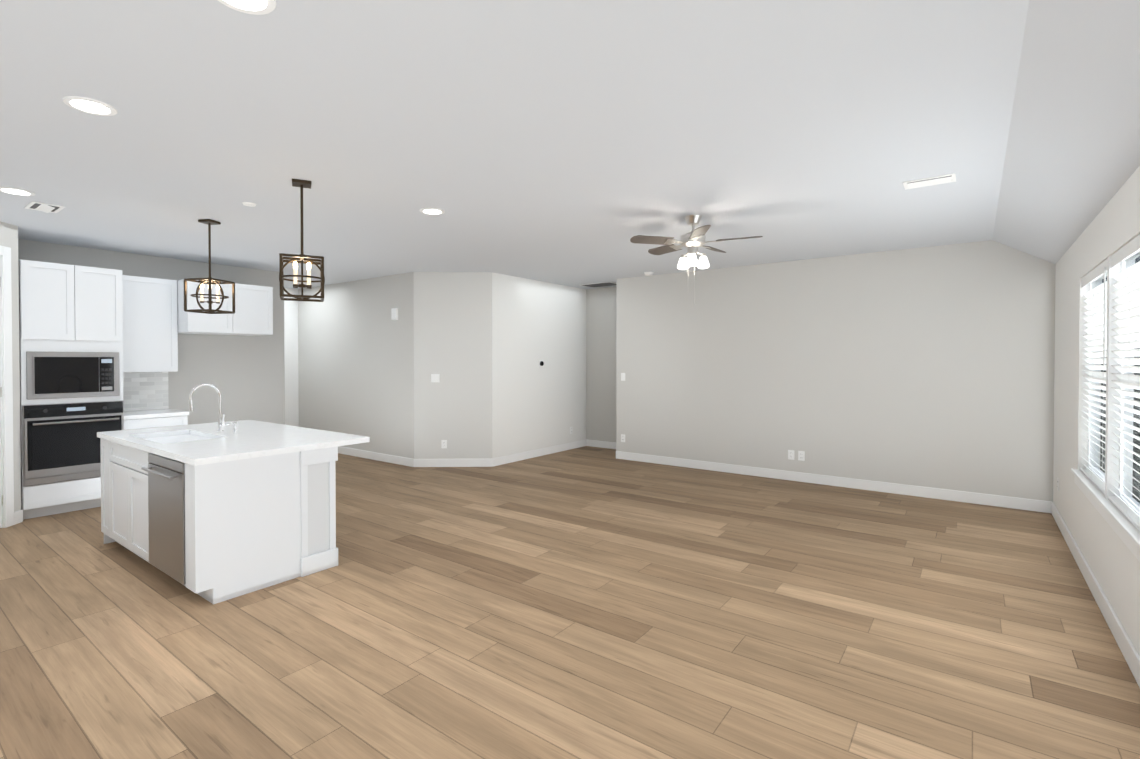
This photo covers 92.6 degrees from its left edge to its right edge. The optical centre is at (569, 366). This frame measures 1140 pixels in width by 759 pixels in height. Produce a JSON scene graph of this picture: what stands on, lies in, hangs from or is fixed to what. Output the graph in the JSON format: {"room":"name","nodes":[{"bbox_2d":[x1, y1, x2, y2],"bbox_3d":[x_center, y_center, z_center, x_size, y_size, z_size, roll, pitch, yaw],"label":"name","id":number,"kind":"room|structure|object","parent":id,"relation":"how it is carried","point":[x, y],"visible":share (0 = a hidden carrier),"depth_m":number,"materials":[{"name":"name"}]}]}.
{"room":"kitchen","nodes":[
{"label":"kitchen","id":0,"kind":"room"},
{"bbox_2d":[0,221,20,511],"bbox_3d":[-5.041,0.037,4.242,0.120,2.840,1.620,0,1,-8],"label":"wall","id":1,"kind":"structure","parent":0,"point":[9,235],"depth_m":5.01,"materials":[{"name":"grey paint"}]},
{"bbox_2d":[0,245,13,527],"bbox_3d":[-5.041,0.193,4.497,0.193,2.523,0.926,0,1,-8],"label":"pantry door","id":2,"kind":"structure","parent":1,"relation":"in","point":[6,461],"depth_m":4.89,"materials":[{"name":"white wood"}]},
{"bbox_2d":[14,510,22,524],"bbox_3d":[-4.974,1.400,4.267,0.013,0.115,1.620,0,1,-8],"label":"baseboard","id":3,"kind":"structure","parent":1,"relation":"attached to","point":[18,516],"depth_m":5.02,"materials":[{"name":"white wood"}]},
{"bbox_2d":[18,239,284,424],"bbox_3d":[-4.947,0.011,6.587,0.120,2.840,2.890,0,1,37],"label":"wall","id":4,"kind":"structure","parent":0,"point":[245,375],"depth_m":7.01,"materials":[{"name":"grey paint"}]},
{"bbox_2d":[126,275,177,374],"bbox_3d":[-4.911,-0.470,6.245,0.332,1.070,0.608,0,1,37],"label":"upper cabinet","id":5,"kind":"object","parent":4,"relation":"attached to","point":[151,303],"depth_m":6.20,"materials":[{"name":"white wood"}]},
{"bbox_2d":[178,279,241,334],"bbox_3d":[-4.455,-0.704,6.617,0.617,0.610,0.533,0,1,37],"label":"upper cabinet","id":6,"kind":"object","parent":4,"relation":"attached to","point":[188,322],"depth_m":6.39,"materials":[{"name":"white wood"}]},
{"bbox_2d":[238,284,272,335],"bbox_3d":[-4.208,-0.708,6.950,0.617,0.610,0.533,0,1,37],"label":"upper cabinet","id":7,"kind":"object","parent":4,"relation":"attached to","point":[255,303],"depth_m":6.82,"materials":[{"name":"white wood"}]},
{"bbox_2d":[284,288,298,426],"bbox_3d":[-6.978,0.010,6.667,0.120,2.840,7.520,0,1,37],"label":"wall","id":8,"kind":"structure","parent":0,"point":[291,360],"depth_m":9.46,"materials":[{"name":"white paint"}]},
{"bbox_2d":[298,272,413,458],"bbox_3d":[-3.490,-0.013,8.687,3.320,2.840,0.120,0,1,37],"label":"wall","id":9,"kind":"structure","parent":0,"point":[355,359],"depth_m":8.40,"materials":[{"name":"grey paint"}]},
{"bbox_2d":[391,308,397,319],"bbox_3d":[-2.532,-0.753,7.872,0.120,0.170,0.034,0,1,37],"label":"door chime","id":10,"kind":"object","parent":9,"relation":"attached to","point":[394,313],"visible":1,"depth_m":7.85,"materials":[{"name":"white plastic"}]},
{"bbox_2d":[414,272,491,458],"bbox_3d":[-1.646,-0.002,7.728,1.096,2.840,0.120,0,1,-2],"label":"wall","id":11,"kind":"structure","parent":0,"point":[453,333],"depth_m":7.67,"materials":[{"name":"white paint"}]},
{"bbox_2d":[431,374,439,381],"bbox_3d":[-1.892,0.169,7.657,0.118,0.118,0.009,0,1,-2],"label":"light switch","id":12,"kind":"object","parent":11,"relation":"attached to","point":[435,377],"visible":1,"depth_m":7.66,"materials":[{"name":"white plastic"}]},
{"bbox_2d":[441,440,446,447],"bbox_3d":[-1.772,1.099,7.672,0.075,0.118,0.008,0,1,-2],"label":"electrical outlet","id":13,"kind":"object","parent":11,"relation":"attached to","point":[443,443],"visible":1,"depth_m":7.67,"materials":[{"name":"white plastic"}]},
{"bbox_2d":[492,272,585,457],"bbox_3d":[-0.418,-0.013,8.701,0.120,2.840,2.440,0,1,37],"label":"wall","id":14,"kind":"structure","parent":0,"point":[535,406],"depth_m":8.46,"materials":[{"name":"white paint"}]},
{"bbox_2d":[539,360,543,366],"bbox_3d":[-0.443,-0.041,8.545,0.023,0.110,0.110,0,1,37],"label":"thermostat","id":15,"kind":"object","parent":14,"relation":"attached to","point":[541,363],"visible":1,"depth_m":8.53,"materials":[{"name":"black"}]},
{"bbox_2d":[0,446,1139,758],"bbox_3d":[-1.842,1.479,4.981,10.700,0.060,11.300,0,1,37],"label":"floor","id":16,"kind":"structure","parent":0,"point":[586,602],"depth_m":3.00,"materials":[{"name":"brown wood"}]},
{"bbox_2d":[18,259,125,519],"bbox_3d":[-5.148,0.222,5.576,0.756,2.440,0.758,0,1,37],"label":"tall cabinet","id":17,"kind":"object","parent":16,"relation":"on","point":[98,349],"depth_m":5.32,"materials":[{"name":"white wood"}]},
{"bbox_2d":[126,415,187,429],"bbox_3d":[-4.796,0.998,6.176,0.617,0.875,0.608,0,1,37],"label":"base cabinet","id":18,"kind":"object","parent":16,"relation":"on","point":[171,420],"depth_m":6.01,"materials":[{"name":"white"}]},
{"bbox_2d":[126,407,188,418],"bbox_3d":[-4.787,0.541,6.171,0.632,0.040,0.618,0,1,37],"label":"countertop","id":19,"kind":"structure","parent":18,"relation":"on","point":[162,412],"depth_m":6.05,"materials":[{"name":"white stone"}]},
{"bbox_2d":[97,435,340,603],"bbox_3d":[-2.784,1.021,4.194,1.995,0.875,0.962,0,1,37],"label":"kitchen island","id":20,"kind":"object","parent":16,"relation":"on","point":[220,510],"depth_m":3.62,"materials":[{"name":"white wood"}]},
{"bbox_2d":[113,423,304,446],"bbox_3d":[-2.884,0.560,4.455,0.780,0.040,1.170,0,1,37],"label":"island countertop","id":21,"kind":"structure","parent":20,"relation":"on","point":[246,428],"depth_m":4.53,"materials":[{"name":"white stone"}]},
{"bbox_2d":[137,431,212,442],"bbox_3d":[-3.048,0.674,4.235,0.804,0.207,0.444,0,1,37],"label":"sink","id":22,"kind":"object","parent":21,"relation":"in","point":[185,436],"depth_m":4.38,"materials":[{"name":"white ceramic"}]},
{"bbox_2d":[189,383,240,434],"bbox_3d":[-2.841,0.339,4.343,0.240,0.405,0.284,0,1,37],"label":"faucet","id":23,"kind":"object","parent":21,"relation":"on","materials":[{"name":"silver metal"}]},
{"bbox_2d":[145,428,368,462],"bbox_3d":[-2.230,0.566,3.970,0.850,0.040,1.170,0,1,37],"label":"island countertop","id":24,"kind":"structure","parent":20,"relation":"on","point":[233,446],"depth_m":3.81,"materials":[{"name":"white stone"}]},
{"bbox_2d":[0,0,1139,288],"bbox_3d":[-1.879,-1.163,4.978,10.610,0.576,11.300,0,1,37],"label":"ceiling","id":25,"kind":"structure","parent":0,"point":[572,142],"depth_m":2.87,"materials":[{"name":"white paint"}]},
{"bbox_2d":[0,187,34,195],"bbox_3d":[-4.051,-1.276,3.985,0.204,0.007,0.204,0,1,37],"label":"recessed light","id":26,"kind":"object","parent":25,"relation":"in","point":[15,191],"visible":0.96,"depth_m":3.97,"materials":[{"name":"white"}]},
{"bbox_2d":[24,201,64,212],"bbox_3d":[-4.241,-1.278,4.400,0.300,0.030,0.190,0,1,37],"label":"ceiling vent","id":27,"kind":"object","parent":25,"relation":"in","point":[43,207],"visible":0.96,"depth_m":4.39,"materials":[{"name":"white metal"}]},
{"bbox_2d":[62,96,117,115],"bbox_3d":[-2.329,-1.261,2.647,0.204,0.007,0.204,0,1,37],"label":"recessed light","id":28,"kind":"object","parent":25,"relation":"in","point":[89,105],"visible":1,"depth_m":2.63,"materials":[{"name":"white"}]},
{"bbox_2d":[184,219,234,313],"bbox_3d":[-3.198,-0.882,4.839,0.286,0.812,0.286,0,1,12],"label":"pendant light","id":29,"kind":"object","parent":25,"relation":"hanging from","point":[209,279],"visible":1,"depth_m":4.81,"materials":[{"name":"brown metal"}]},
{"bbox_2d":[218,0,275,14],"bbox_3d":[-1.108,-1.252,1.842,0.204,0.007,0.204,0,1,37],"label":"recessed light","id":30,"kind":"object","parent":25,"relation":"in","point":[258,7],"visible":1,"depth_m":1.89,"materials":[{"name":"white"}]},
{"bbox_2d":[242,202,255,206],"bbox_3d":[-2.533,-1.277,4.304,0.100,0.012,0.100,0,1,37],"label":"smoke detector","id":31,"kind":"object","parent":25,"relation":"attached to","point":[250,204],"visible":1,"depth_m":4.29,"materials":[{"name":"white plastic"}]},
{"bbox_2d":[279,179,324,301],"bbox_3d":[-1.862,-0.870,3.787,0.363,0.813,0.363,0,1,37],"label":"pendant light","id":32,"kind":"object","parent":25,"relation":"hanging from","point":[304,258],"visible":1,"depth_m":3.75,"materials":[{"name":"brown metal"}]},
{"bbox_2d":[420,208,444,214],"bbox_3d":[-1.142,-1.282,4.518,0.204,0.007,0.204,0,1,37],"label":"recessed light","id":33,"kind":"object","parent":25,"relation":"in","point":[433,211],"visible":1,"depth_m":4.50,"materials":[{"name":"white"}]},
{"bbox_2d":[581,282,616,287],"bbox_3d":[0.510,-1.331,8.931,0.600,0.008,0.400,0,1,37],"label":"ceiling vent","id":34,"kind":"object","parent":25,"relation":"in","point":[602,284],"visible":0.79,"depth_m":8.87,"materials":[{"name":"white metal"}]},
{"bbox_2d":[644,272,653,275],"bbox_3d":[1.112,-1.301,7.677,0.132,0.039,0.132,0,1,37],"label":"smoke detector","id":35,"kind":"object","parent":25,"relation":"attached to","point":[648,273],"visible":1,"depth_m":7.63,"materials":[{"name":"white plastic"}]},
{"bbox_2d":[630,215,762,304],"bbox_3d":[1.092,-0.905,4.730,1.085,0.764,1.059,0,1,37],"label":"fan","id":36,"kind":"object","parent":25,"relation":"hanging from","point":[693,241],"visible":1,"depth_m":4.65,"materials":[{"name":"silver metal"}]},
{"bbox_2d":[902,173,955,189],"bbox_3d":[2.481,-1.271,3.763,0.300,0.030,0.190,0,1,37],"label":"ceiling vent","id":37,"kind":"object","parent":25,"relation":"in","point":[931,181],"visible":0.92,"depth_m":3.74,"materials":[{"name":"white metal"}]},
{"bbox_2d":[586,287,616,441],"bbox_3d":[1.393,-0.010,8.424,3.360,2.840,0.730,0,1,37],"label":"wall","id":38,"kind":"structure","parent":0,"point":[601,326],"depth_m":9.36,"materials":[{"name":"grey paint"}]},
{"bbox_2d":[616,240,1054,501],"bbox_3d":[2.811,0.008,6.844,5.140,2.840,0.120,0,1,37],"label":"wall","id":39,"kind":"structure","parent":0,"point":[932,366],"depth_m":6.37,"materials":[{"name":"grey paint"}]},
{"bbox_2d":[621,434,624,441],"bbox_3d":[0.804,1.092,8.263,0.075,0.118,0.008,0,1,37],"label":"electrical outlet","id":40,"kind":"object","parent":39,"relation":"attached to","point":[622,437],"visible":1,"depth_m":8.26,"materials":[{"name":"white plastic"}]},
{"bbox_2d":[621,373,624,380],"bbox_3d":[0.802,0.162,8.250,0.075,0.118,0.014,0,1,37],"label":"light switch","id":41,"kind":"object","parent":39,"relation":"attached to","point":[622,376],"visible":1,"depth_m":8.25,"materials":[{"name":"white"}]},
{"bbox_2d":[338,439,1139,687],"bbox_3d":[-1.995,1.394,4.782,10.150,0.115,10.400,0,1,37],"label":"baseboard","id":42,"kind":"structure","parent":39,"relation":"attached to","point":[1127,649],"depth_m":6.40,"materials":[{"name":"white wood"}]},
{"bbox_2d":[788,450,793,459],"bbox_3d":[2.764,1.109,6.810,0.075,0.118,0.008,0,1,37],"label":"electrical outlet","id":43,"kind":"object","parent":39,"relation":"attached to","point":[790,454],"visible":1,"depth_m":6.81,"materials":[{"name":"white plastic"}]},
{"bbox_2d":[798,451,804,460],"bbox_3d":[2.861,1.109,6.739,0.075,0.118,0.008,0,1,37],"label":"electrical outlet","id":44,"kind":"object","parent":39,"relation":"attached to","point":[801,455],"visible":1,"depth_m":6.74,"materials":[{"name":"white plastic"}]},
{"bbox_2d":[1053,166,1139,656],"bbox_3d":[1.949,0.254,1.467,0.120,2.470,9.790,0,1,37],"label":"wall","id":45,"kind":"structure","parent":0,"point":[1111,559],"depth_m":4.02,"materials":[{"name":"white paint"}]},
{"bbox_2d":[1071,250,1139,561],"bbox_3d":[3.224,0.122,3.228,0.140,1.544,2.200,0,1,37],"label":"window","id":46,"kind":"structure","parent":45,"relation":"in","point":[1123,529],"depth_m":3.21,"materials":[{"name":"white"}]},
{"bbox_2d":[1080,259,1106,494],"bbox_3d":[3.536,0.063,3.664,0.056,1.434,1.012,0,1,37],"label":"window blind","id":47,"kind":"object","parent":46,"relation":"attached to","point":[1095,307],"visible":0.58,"depth_m":3.67,"materials":[{"name":"white plastic"}]},
{"bbox_2d":[1108,234,1139,530],"bbox_3d":[2.897,0.073,2.802,0.056,1.434,1.012,0,1,37],"label":"window blind","id":48,"kind":"object","parent":46,"relation":"attached to","point":[1127,301],"visible":1,"depth_m":2.92,"materials":[{"name":"white plastic"}]}
]}

